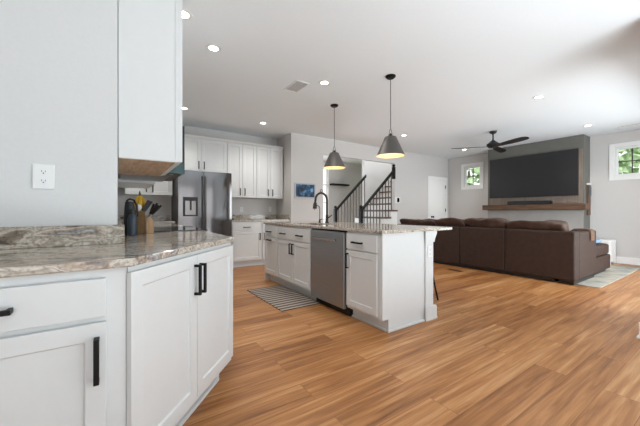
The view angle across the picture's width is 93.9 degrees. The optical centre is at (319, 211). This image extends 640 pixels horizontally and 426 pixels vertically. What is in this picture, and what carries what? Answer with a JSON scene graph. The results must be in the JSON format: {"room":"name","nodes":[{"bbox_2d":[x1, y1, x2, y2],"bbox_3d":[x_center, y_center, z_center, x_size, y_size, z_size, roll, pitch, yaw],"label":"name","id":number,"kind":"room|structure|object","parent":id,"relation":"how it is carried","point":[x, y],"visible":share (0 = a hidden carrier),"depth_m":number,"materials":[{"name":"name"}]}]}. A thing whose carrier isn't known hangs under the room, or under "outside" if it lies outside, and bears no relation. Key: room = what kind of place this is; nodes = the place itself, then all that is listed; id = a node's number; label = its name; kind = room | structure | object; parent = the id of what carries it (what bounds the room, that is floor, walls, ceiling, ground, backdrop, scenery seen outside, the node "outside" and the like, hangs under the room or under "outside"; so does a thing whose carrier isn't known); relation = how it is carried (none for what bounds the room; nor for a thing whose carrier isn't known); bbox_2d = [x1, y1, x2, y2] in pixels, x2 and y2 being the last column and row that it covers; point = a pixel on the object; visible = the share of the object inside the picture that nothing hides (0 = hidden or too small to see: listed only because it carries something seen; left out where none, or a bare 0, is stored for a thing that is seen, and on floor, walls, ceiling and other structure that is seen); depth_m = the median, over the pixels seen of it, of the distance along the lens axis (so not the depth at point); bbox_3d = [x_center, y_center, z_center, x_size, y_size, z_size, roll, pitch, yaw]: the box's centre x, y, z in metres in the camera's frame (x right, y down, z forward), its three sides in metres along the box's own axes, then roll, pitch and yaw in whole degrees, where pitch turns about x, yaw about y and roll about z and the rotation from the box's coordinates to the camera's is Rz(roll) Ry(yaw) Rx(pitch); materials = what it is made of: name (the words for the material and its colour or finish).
{"room":"open-plan kitchen","nodes":[
{"label":"open-plan kitchen","id":0,"kind":"room"},
{"bbox_2d":[0,0,117,226],"bbox_3d":[-3.384,-0.289,2.679,2.600,2.738,4.470,0,0,-34],"label":"wall","id":1,"kind":"structure","parent":0,"point":[59,58],"depth_m":1.43,"materials":[{"name":"paint"}]},
{"bbox_2d":[32,163,54,188],"bbox_3d":[-1.286,-0.163,1.392,0.078,0.116,0.009,0,0,-34],"label":"wall outlet","id":2,"kind":"object","parent":1,"relation":"attached to","point":[43,175],"visible":1,"depth_m":1.39,"materials":[{"name":"white plastic"}]},
{"bbox_2d":[39,169,47,174],"bbox_3d":[-1.285,-0.184,1.389,0.033,0.029,0.002,0,0,-34],"label":"receptacle","id":3,"kind":"object","parent":2,"relation":"attached to","point":[41,171],"depth_m":1.39,"materials":[{"name":"white plastic"}]},
{"bbox_2d":[39,178,47,183],"bbox_3d":[-1.285,-0.141,1.389,0.033,0.029,0.002,0,0,-34],"label":"receptacle","id":4,"kind":"object","parent":2,"relation":"attached to","point":[41,180],"depth_m":1.39,"materials":[{"name":"white plastic"}]},
{"bbox_2d":[0,224,124,249],"bbox_3d":[-1.548,0.117,1.207,1.270,0.098,0.022,0,0,-34],"label":"backsplash","id":5,"kind":"structure","parent":1,"relation":"attached to","point":[75,235],"depth_m":1.41,"materials":[{"name":"stone"}]},
{"bbox_2d":[118,179,155,188],"bbox_3d":[-2.051,-0.833,3.321,0.322,1.095,0.800,0,0,-34],"label":"upper cabinet","id":6,"kind":"object","parent":1,"relation":"attached to","point":[121,183],"visible":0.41,"depth_m":3.16,"materials":[{"name":"white paint"}]},
{"bbox_2d":[118,0,181,175],"bbox_3d":[-1.157,-0.901,1.992,0.312,1.238,0.803,0,0,-34],"label":"upper cabinet","id":7,"kind":"object","parent":1,"relation":"attached to","point":[149,31],"visible":1,"depth_m":1.66,"materials":[{"name":"white paint"}]},
{"bbox_2d":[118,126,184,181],"bbox_3d":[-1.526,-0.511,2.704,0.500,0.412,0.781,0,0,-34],"label":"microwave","id":8,"kind":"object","parent":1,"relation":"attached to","point":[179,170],"visible":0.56,"depth_m":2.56,"materials":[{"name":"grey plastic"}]},
{"bbox_2d":[120,173,172,181],"bbox_3d":[-1.573,-0.311,2.685,0.360,0.012,0.690,0,0,-34],"label":"vent hood","id":9,"kind":"object","parent":8,"relation":"attached to","point":[162,178],"depth_m":2.68,"materials":[{"name":"metal"}]},
{"bbox_2d":[134,193,145,210],"bbox_3d":[-1.378,-0.066,2.288,0.094,0.155,0.048,0,0,-34],"label":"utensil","id":10,"kind":"object","parent":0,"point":[139,199],"visible":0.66,"depth_m":2.28,"materials":[{"name":"yellow plastic"}]},
{"bbox_2d":[118,125,276,220],"bbox_3d":[-2.283,-0.289,6.074,3.030,2.738,0.120,0,0,-34],"label":"wall","id":11,"kind":"structure","parent":0,"point":[250,206],"depth_m":6.30,"materials":[{"name":"grey paint"}]},
{"bbox_2d":[119,215,169,220],"bbox_3d":[-3.150,0.117,5.399,0.787,0.098,0.022,0,0,-34],"label":"backsplash","id":12,"kind":"structure","parent":11,"relation":"attached to","point":[155,217],"depth_m":5.49,"materials":[{"name":"stone"}]},
{"bbox_2d":[124,181,171,195],"bbox_3d":[-3.013,-0.833,5.261,0.710,1.095,0.399,0,0,-34],"label":"upper cabinet","id":13,"kind":"object","parent":11,"relation":"attached to","point":[164,188],"visible":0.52,"depth_m":5.19,"materials":[{"name":"white paint"}]},
{"bbox_2d":[185,137,226,172],"bbox_3d":[-2.315,-1.055,5.734,0.965,0.610,0.399,0,0,-34],"label":"upper cabinet","id":14,"kind":"object","parent":11,"relation":"attached to","point":[200,154],"visible":0.77,"depth_m":5.65,"materials":[{"name":"white paint"}]},
{"bbox_2d":[185,134,283,149],"bbox_3d":[-1.718,-1.383,5.941,2.185,0.044,0.075,0,0,-34],"label":"crown molding","id":15,"kind":"structure","parent":14,"relation":"attached to","point":[186,135],"depth_m":5.90,"materials":[{"name":"white paint"}]},
{"bbox_2d":[227,142,255,198],"bbox_3d":[-1.661,-0.821,6.176,0.605,1.078,0.399,0,0,-34],"label":"upper cabinet","id":16,"kind":"object","parent":11,"relation":"attached to","point":[241,159],"visible":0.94,"depth_m":6.04,"materials":[{"name":"white paint"}]},
{"bbox_2d":[232,214,275,218],"bbox_3d":[-1.506,0.117,6.510,1.235,0.098,0.021,0,0,-34],"label":"backsplash","id":17,"kind":"structure","parent":11,"relation":"attached to","point":[272,216],"depth_m":6.55,"materials":[{"name":"stone"}]},
{"bbox_2d":[251,146,282,198],"bbox_3d":[-1.156,-0.821,6.519,0.605,1.078,0.399,0,0,-34],"label":"upper cabinet","id":18,"kind":"object","parent":11,"relation":"attached to","point":[269,161],"visible":0.98,"depth_m":6.37,"materials":[{"name":"white paint"}]},
{"bbox_2d":[323,161,361,222],"bbox_3d":[0.919,-0.289,9.371,5.970,2.738,1.750,0,0,-34],"label":"wall","id":19,"kind":"structure","parent":0,"point":[351,174],"depth_m":10.25,"materials":[{"name":"grey paint"}]},
{"bbox_2d":[323,166,328,220],"bbox_3d":[0.095,-0.320,9.768,0.390,2.300,0.130,0,0,-34],"label":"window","id":20,"kind":"structure","parent":19,"relation":"in","point":[325,171],"depth_m":9.82,"materials":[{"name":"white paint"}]},
{"bbox_2d":[330,183,349,185],"bbox_3d":[0.661,-0.892,10.011,0.720,0.055,0.159,0,0,-34],"label":"floating shelf","id":21,"kind":"object","parent":19,"relation":"attached to","point":[333,184],"visible":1,"depth_m":9.95,"materials":[{"name":"brown wood"}]},
{"bbox_2d":[277,133,448,223],"bbox_3d":[1.502,-1.220,8.510,5.970,4.600,1.290,0,0,-34],"label":"wall","id":22,"kind":"structure","parent":0,"point":[302,154],"depth_m":7.51,"materials":[{"name":"grey paint"}]},
{"bbox_2d":[276,214,289,218],"bbox_3d":[-0.820,0.117,6.585,0.024,0.098,0.624,0,0,-34],"label":"backsplash","id":23,"kind":"structure","parent":22,"relation":"attached to","point":[278,216],"depth_m":6.57,"materials":[{"name":"stone"}]},
{"bbox_2d":[294,183,314,197],"bbox_3d":[-0.322,-0.450,6.478,0.520,0.320,0.027,0,0,-34],"label":"picture","id":24,"kind":"object","parent":22,"relation":"attached to","point":[301,190],"visible":0.9,"depth_m":6.46},
{"bbox_2d":[395,197,399,202],"bbox_3d":[2.114,-0.310,8.132,0.200,0.170,0.019,0,0,-34],"label":"wall control","id":25,"kind":"object","parent":22,"relation":"attached to","point":[397,199],"visible":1,"depth_m":8.11,"materials":[{"name":"white plastic"}]},
{"bbox_2d":[428,176,446,218],"bbox_3d":[3.628,0.010,9.107,0.960,2.140,0.104,0,0,-34],"label":"door","id":26,"kind":"structure","parent":22,"relation":"in","point":[437,189],"depth_m":9.12,"materials":[{"name":"white paint"}]},
{"bbox_2d":[182,0,639,164],"bbox_3d":[1.642,-2.640,3.104,11.800,1.960,15.900,0,0,-34],"label":"ceiling","id":27,"kind":"structure","parent":0,"point":[464,70],"depth_m":3.50,"materials":[{"name":"paint"}]},
{"bbox_2d":[182,8,192,19],"bbox_3d":[-1.151,-1.657,2.512,0.160,0.005,0.160,0,0,-34],"label":"recessed light","id":28,"kind":"object","parent":27,"relation":"in","point":[186,14],"visible":0.53,"depth_m":2.52,"materials":[{"name":"white plastic"}]},
{"bbox_2d":[205,44,221,51],"bbox_3d":[-1.081,-1.657,3.036,0.160,0.005,0.160,0,0,-34],"label":"recessed light","id":29,"kind":"object","parent":27,"relation":"in","point":[210,47],"visible":1,"depth_m":3.04,"materials":[{"name":"white plastic"}]},
{"bbox_2d":[284,80,309,92],"bbox_3d":[-0.312,-1.656,3.971,0.200,0.007,0.360,0,0,-34],"label":"ceiling vent","id":30,"kind":"object","parent":27,"relation":"in","point":[296,86],"visible":1,"depth_m":3.97,"materials":[{"name":"white plastic"}]},
{"bbox_2d":[318,80,330,84],"bbox_3d":[0.058,-1.657,3.848,0.160,0.005,0.160,0,0,-34],"label":"recessed light","id":31,"kind":"object","parent":27,"relation":"in","point":[321,82],"visible":1,"depth_m":3.84,"materials":[{"name":"white plastic"}]},
{"bbox_2d":[323,104,344,168],"bbox_3d":[0.224,-1.170,4.664,0.344,0.979,0.344,0,0,-34],"label":"pendant lamp","id":32,"kind":"object","parent":27,"relation":"hanging from","point":[334,161],"visible":1,"depth_m":4.59,"materials":[{"name":"black metal"}]},
{"bbox_2d":[376,74,404,157],"bbox_3d":[0.865,-1.170,3.664,0.344,0.979,0.344,0,0,-34],"label":"pendant lamp","id":33,"kind":"object","parent":27,"relation":"hanging from","point":[390,147],"visible":1,"depth_m":3.60,"materials":[{"name":"black metal"}]},
{"bbox_2d":[451,130,528,152],"bbox_3d":[3.723,-1.491,6.207,1.324,0.337,1.382,0,0,-34],"label":"ceiling fan","id":34,"kind":"object","parent":27,"relation":"hanging from","point":[493,144],"visible":1,"depth_m":6.12,"materials":[{"name":"brown metal"}]},
{"bbox_2d":[532,95,545,98],"bbox_3d":[3.175,-1.657,4.334,0.160,0.005,0.160,0,0,-34],"label":"recessed light","id":35,"kind":"object","parent":27,"relation":"in","point":[538,96],"visible":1,"depth_m":4.34,"materials":[{"name":"white plastic"}]},
{"bbox_2d":[615,123,639,127],"bbox_3d":[5.953,-1.656,5.745,0.120,0.007,0.400,0,0,-34],"label":"ceiling vent","id":36,"kind":"object","parent":27,"relation":"in","point":[636,123],"visible":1,"depth_m":5.76,"materials":[{"name":"white plastic"}]},
{"bbox_2d":[182,262,639,425],"bbox_3d":[1.530,1.130,3.270,11.800,0.100,16.300,0,0,-34],"label":"floor","id":37,"kind":"structure","parent":0,"point":[501,349],"depth_m":2.20,"materials":[{"name":"brown wood"}]},
{"bbox_2d":[0,267,126,425],"bbox_3d":[-1.112,0.638,1.114,0.647,0.883,0.650,0,0,-34],"label":"base cabinet","id":38,"kind":"object","parent":37,"relation":"on","point":[63,336],"visible":0.98,"depth_m":0.97,"materials":[{"name":"white paint"}]},
{"bbox_2d":[145,226,207,231],"bbox_3d":[-1.452,0.620,2.801,0.686,0.921,0.772,0,0,-34],"label":"range","id":39,"kind":"object","parent":37,"relation":"on","point":[171,228],"visible":0.11,"depth_m":2.64,"materials":[{"name":"metal"}]},
{"bbox_2d":[127,242,232,425],"bbox_3d":[-0.653,0.638,1.526,0.610,0.883,0.745,0,0,-34],"label":"base cabinet","id":40,"kind":"object","parent":37,"relation":"on","point":[180,307],"visible":0.89,"depth_m":1.34,"materials":[{"name":"white paint"}]},
{"bbox_2d":[172,170,231,244],"bbox_3d":[-2.195,0.190,5.540,0.900,1.780,0.784,0,0,-34],"label":"refrigerator","id":41,"kind":"object","parent":37,"relation":"on","point":[200,199],"visible":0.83,"depth_m":5.24,"materials":[{"name":"grey metal"}]},
{"bbox_2d":[232,221,261,265],"bbox_3d":[-1.574,0.638,6.057,0.605,0.883,0.654,0,0,-34],"label":"base cabinet","id":42,"kind":"object","parent":37,"relation":"on","point":[247,243],"visible":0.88,"depth_m":5.82,"materials":[{"name":"white paint"}]},
{"bbox_2d":[233,263,264,267],"bbox_3d":[-1.209,1.069,6.058,1.210,0.022,0.008,0,0,-34],"label":"trim","id":43,"kind":"structure","parent":42,"relation":"attached to","point":[262,263],"depth_m":5.92,"materials":[{"name":"white paint"}]},
{"bbox_2d":[260,221,286,263],"bbox_3d":[-1.071,0.638,6.398,0.605,0.883,0.654,0,0,-34],"label":"base cabinet","id":44,"kind":"object","parent":37,"relation":"on","point":[263,225],"visible":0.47,"depth_m":6.00,"materials":[{"name":"white paint"}]},
{"bbox_2d":[232,214,289,221],"bbox_3d":[-1.329,0.132,6.253,1.240,0.128,0.646,0,0,-34],"label":"countertop","id":45,"kind":"structure","parent":44,"relation":"on","point":[272,217],"depth_m":6.40,"materials":[{"name":"stone"}]},
{"bbox_2d":[265,224,282,283],"bbox_3d":[-0.515,0.638,4.676,0.638,0.883,0.449,0,0,-34],"label":"base cabinet","id":46,"kind":"object","parent":37,"relation":"on","point":[271,238],"visible":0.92,"depth_m":4.50,"materials":[{"name":"white paint"}]},
{"bbox_2d":[247,285,319,310],"bbox_3d":[-0.493,1.075,3.796,0.510,0.008,1.040,0,0,-34],"label":"kitchen mat","id":47,"kind":"object","parent":37,"relation":"on","point":[280,297],"visible":1,"depth_m":3.72,"materials":[{"name":"fabric"}]},
{"bbox_2d":[277,224,317,297],"bbox_3d":[-0.131,0.638,4.108,0.638,0.883,0.914,0,0,-34],"label":"base cabinet","id":48,"kind":"object","parent":37,"relation":"on","point":[293,243],"visible":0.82,"depth_m":3.90,"materials":[{"name":"white paint"}]},
{"bbox_2d":[311,229,352,315],"bbox_3d":[0.303,0.646,3.452,0.648,0.868,0.634,0,0,-34],"label":"dishwasher","id":49,"kind":"object","parent":37,"relation":"on","point":[328,247],"visible":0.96,"depth_m":3.24,"materials":[{"name":"silver metal"}]},
{"bbox_2d":[265,231,437,332],"bbox_3d":[0.161,0.638,3.881,0.758,0.883,2.563,0,0,-34],"label":"kitchen island","id":50,"kind":"object","parent":37,"relation":"on","point":[406,266],"visible":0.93,"depth_m":2.82,"materials":[{"name":"white paint"}]},
{"bbox_2d":[263,221,451,233],"bbox_3d":[0.257,0.181,3.960,1.055,0.030,2.570,0,0,-34],"label":"countertop","id":51,"kind":"structure","parent":50,"relation":"on","point":[343,226],"depth_m":3.31,"materials":[{"name":"stone"}]},
{"bbox_2d":[313,189,331,222],"bbox_3d":[0.034,-0.076,4.254,0.270,0.484,0.134,0,0,-34],"label":"faucet","id":52,"kind":"object","parent":51,"relation":"on","point":[320,192],"visible":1,"depth_m":4.30,"materials":[{"name":"black metal"}]},
{"bbox_2d":[428,246,431,256],"bbox_3d":[1.094,0.400,2.977,0.060,0.110,0.009,0,0,-34],"label":"wall outlet","id":53,"kind":"object","parent":50,"relation":"attached to","point":[429,247],"visible":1,"depth_m":2.97,"materials":[{"name":"white plastic"}]},
{"bbox_2d":[345,231,386,330],"bbox_3d":[0.626,0.638,2.990,0.638,0.883,0.460,0,0,-34],"label":"base cabinet","id":54,"kind":"object","parent":37,"relation":"on","point":[363,252],"visible":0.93,"depth_m":2.81,"materials":[{"name":"white paint"}]},
{"bbox_2d":[354,181,397,223],"bbox_3d":[1.947,-0.229,8.600,3.532,2.618,1.170,0,0,-34],"label":"staircase","id":55,"kind":"structure","parent":37,"relation":"on","point":[392,219],"depth_m":8.32,"materials":[{"name":"white paint"}]},
{"bbox_2d":[333,175,365,221],"bbox_3d":[0.867,-0.193,8.503,1.180,1.796,0.110,0,0,-34],"label":"stair railing","id":56,"kind":"object","parent":55,"relation":"on","point":[336,208],"visible":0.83,"depth_m":8.48,"materials":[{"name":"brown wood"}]},
{"bbox_2d":[359,164,395,223],"bbox_3d":[1.487,-0.280,7.667,1.269,1.970,0.110,0,0,-34],"label":"stair railing","id":57,"kind":"object","parent":55,"relation":"on","point":[392,174],"visible":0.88,"depth_m":7.69,"materials":[{"name":"brown wood"}]},
{"bbox_2d":[433,275,438,299],"bbox_3d":[1.144,0.734,3.697,0.442,0.697,0.442,0,0,-34],"label":"bar stool","id":58,"kind":"object","parent":37,"relation":"on","point":[433,275],"visible":0.02,"depth_m":3.64,"materials":[{"name":"brown wood"}]},
{"bbox_2d":[556,265,639,287],"bbox_3d":[4.189,1.075,6.121,2.600,0.010,2.900,0,0,-34],"label":"area rug","id":59,"kind":"object","parent":37,"relation":"on","point":[614,273],"visible":0.31,"depth_m":4.92,"materials":[{"name":"white fabric"}]},
{"bbox_2d":[397,217,609,284],"bbox_3d":[3.546,0.589,6.254,1.925,0.960,3.351,0,0,-34],"label":"sectional sofa","id":60,"kind":"object","parent":59,"relation":"on","point":[547,250],"visible":0.83,"depth_m":5.00,"materials":[{"name":"brown leather"}]},
{"bbox_2d":[400,219,436,224],"bbox_3d":[2.311,0.394,6.835,0.464,0.472,1.003,0,0,-34],"label":"cushion","id":61,"kind":"object","parent":60,"relation":"on","point":[406,221],"depth_m":6.64,"materials":[{"name":"brown leather"}]},
{"bbox_2d":[435,218,466,226],"bbox_3d":[2.774,0.368,6.157,0.500,0.482,0.696,0,0,-34],"label":"cushion","id":62,"kind":"object","parent":60,"relation":"on","point":[451,222],"depth_m":5.99,"materials":[{"name":"brown leather"}]},
{"bbox_2d":[464,217,507,227],"bbox_3d":[3.161,0.361,5.592,0.504,0.504,0.766,0,0,-34],"label":"cushion","id":63,"kind":"object","parent":60,"relation":"on","point":[481,222],"depth_m":5.45,"materials":[{"name":"brown leather"}]},
{"bbox_2d":[506,220,568,230],"bbox_3d":[3.600,0.375,4.940,0.488,0.484,0.859,0,0,-34],"label":"cushion","id":64,"kind":"object","parent":60,"relation":"on","point":[512,225],"depth_m":4.76,"materials":[{"name":"brown leather"}]},
{"bbox_2d":[572,228,594,240],"bbox_3d":[4.245,0.367,4.834,0.170,0.185,0.260,0,0,-34],"label":"strap","id":65,"kind":"object","parent":60,"relation":"on","point":[592,234],"visible":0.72,"depth_m":4.74,"materials":[{"name":"brown leather"}]},
{"bbox_2d":[596,243,608,255],"bbox_3d":[4.641,0.669,5.551,0.900,0.200,0.930,0,0,-34],"label":"cushion","id":66,"kind":"object","parent":60,"relation":"on","point":[602,249],"depth_m":5.17,"materials":[{"name":"brown leather"}]},
{"bbox_2d":[599,239,615,264],"bbox_3d":[5.891,0.835,6.283,0.400,0.490,0.400,0,0,-34],"label":"side table","id":67,"kind":"object","parent":37,"relation":"on","point":[612,243],"visible":0.43,"depth_m":6.13,"materials":[{"name":"white paint"}]},
{"bbox_3d":[-1.064,0.639,2.141,0.600,0.883,0.735,0,0,-34],"label":"base cabinet","id":68,"kind":"object","parent":37,"relation":"on","visible":0},
{"bbox_2d":[0,220,233,277],"bbox_3d":[-1.373,0.132,1.480,1.865,0.128,1.490,0,0,-34],"label":"countertop","id":69,"kind":"structure","parent":68,"relation":"on","point":[25,250],"depth_m":1.34,"materials":[{"name":"stone"}]},
{"bbox_2d":[123,198,138,234],"bbox_3d":[-1.381,0.034,2.176,0.078,0.264,0.085,0,0,35],"label":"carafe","id":70,"kind":"object","parent":69,"relation":"on","point":[129,205],"visible":0.64,"depth_m":2.15,"materials":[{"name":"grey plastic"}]},
{"bbox_2d":[127,209,136,235],"bbox_3d":[-1.298,0.075,2.068,0.058,0.180,0.058,0,0,-34],"label":"bottle","id":71,"kind":"object","parent":69,"relation":"on","point":[132,218],"visible":1,"depth_m":2.05,"materials":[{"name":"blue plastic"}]},
{"bbox_2d":[137,211,144,233],"bbox_3d":[-1.352,0.082,2.255,0.054,0.168,0.054,0,0,-34],"label":"utensil holder","id":72,"kind":"object","parent":69,"relation":"on","point":[141,217],"visible":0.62,"depth_m":2.23,"materials":[{"name":"brown wood"}]},
{"bbox_2d":[141,200,152,211],"bbox_3d":[-1.327,0.035,2.284,0.090,0.246,0.010,0,0,-34],"label":"spatula","id":73,"kind":"object","parent":72,"relation":"in","point":[148,203],"visible":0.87,"depth_m":2.28,"materials":[{"name":"black plastic"}]},
{"bbox_2d":[146,217,153,233],"bbox_3d":[-1.301,0.105,2.283,0.049,0.121,0.068,0,0,-34],"label":"knife block","id":74,"kind":"object","parent":69,"relation":"on","point":[149,222],"visible":0.98,"depth_m":2.25,"materials":[{"name":"brown wood"}]},
{"bbox_2d":[149,205,161,216],"bbox_3d":[-1.255,-0.003,2.283,0.090,0.101,0.017,0,0,-34],"label":"knife","id":75,"kind":"object","parent":74,"relation":"in","point":[160,206],"visible":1,"depth_m":2.28,"materials":[{"name":"metal"}]},
{"bbox_3d":[-2.281,0.639,3.957,0.620,0.883,2.050,0,0,-34],"label":"base cabinet","id":76,"kind":"object","parent":37,"relation":"on","visible":0},
{"bbox_2d":[118,215,182,226],"bbox_3d":[-2.402,0.132,4.275,0.809,0.128,2.723,0,0,-34],"label":"countertop","id":77,"kind":"structure","parent":76,"relation":"on","point":[159,220],"depth_m":5.08,"materials":[{"name":"stone"}]},
{"bbox_2d":[488,134,589,228],"bbox_3d":[5.258,-0.288,7.349,0.409,2.737,2.005,0,0,-34],"label":"wall","id":78,"kind":"structure","parent":0,"point":[578,141],"depth_m":6.79,"materials":[{"name":"grey paint"}]},
{"bbox_2d":[482,204,588,209],"bbox_3d":[5.013,-0.102,7.159,0.209,0.125,2.125,0,0,-34],"label":"mantel","id":79,"kind":"object","parent":78,"relation":"attached to","point":[532,206],"visible":1,"depth_m":6.90,"materials":[{"name":"brown wood"}]},
{"bbox_2d":[507,200,552,204],"bbox_3d":[4.994,-0.209,7.149,0.093,0.085,0.920,0,0,-34],"label":"soundbar","id":80,"kind":"object","parent":79,"relation":"on","point":[546,201],"visible":0.96,"depth_m":7.13,"materials":[{"name":"black plastic"}]},
{"bbox_2d":[508,201,549,203],"bbox_3d":[4.957,-0.209,7.124,0.002,0.055,0.880,0,0,-34],"label":"grille","id":81,"kind":"object","parent":80,"relation":"attached to","point":[509,202],"depth_m":7.11,"materials":[{"name":"grey plastic"}]},
{"bbox_2d":[488,210,583,230],"bbox_3d":[5.083,0.524,7.230,0.014,1.108,1.995,0,0,-34],"label":"fireplace surround","id":82,"kind":"object","parent":78,"relation":"attached to","point":[574,219],"visible":0.36,"depth_m":6.98,"materials":[{"name":"white paint"}]},
{"bbox_2d":[490,148,582,204],"bbox_3d":[5.094,-0.765,7.214,0.014,1.180,1.935,0,0,-34],"label":"panel","id":83,"kind":"object","parent":78,"relation":"attached to","point":[573,199],"visible":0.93,"depth_m":6.71,"materials":[{"name":"beige wood"}]},
{"bbox_2d":[490,148,578,197],"bbox_3d":[5.050,-0.855,7.211,0.043,1.010,1.850,0,0,-34],"label":"television","id":84,"kind":"object","parent":83,"relation":"attached to","point":[556,173],"visible":1,"depth_m":7.07,"materials":[{"name":"black plastic"}]},
{"bbox_2d":[587,183,591,214],"bbox_3d":[5.873,-0.270,6.522,0.160,0.700,0.049,0,0,-34],"label":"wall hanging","id":85,"kind":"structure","parent":78,"relation":"attached to","point":[588,184],"depth_m":6.49,"materials":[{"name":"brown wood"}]},
{"bbox_2d":[449,129,639,258],"bbox_3d":[5.561,-0.289,7.394,0.140,2.738,5.110,0,0,-34],"label":"wall","id":86,"kind":"structure","parent":0,"point":[615,204],"depth_m":6.45,"materials":[{"name":"grey paint"}]},
{"bbox_2d":[461,162,483,189],"bbox_3d":[4.524,-1.040,8.854,0.100,0.770,0.670,0,0,-34],"label":"window","id":87,"kind":"structure","parent":86,"relation":"in","point":[474,175],"depth_m":8.85,"materials":[{"name":"white paint"}]},
{"bbox_2d":[609,140,639,180],"bbox_3d":[6.380,-1.040,6.113,0.100,0.770,0.670,0,0,-34],"label":"window","id":88,"kind":"structure","parent":86,"relation":"in","point":[624,162],"depth_m":6.21,"materials":[{"name":"white paint"}]},
{"bbox_2d":[611,257,639,264],"bbox_3d":[5.459,1.012,7.397,0.023,0.135,4.950,0,0,-34],"label":"baseboard","id":89,"kind":"structure","parent":86,"relation":"attached to","point":[623,260],"depth_m":6.13,"materials":[{"name":"white paint"}]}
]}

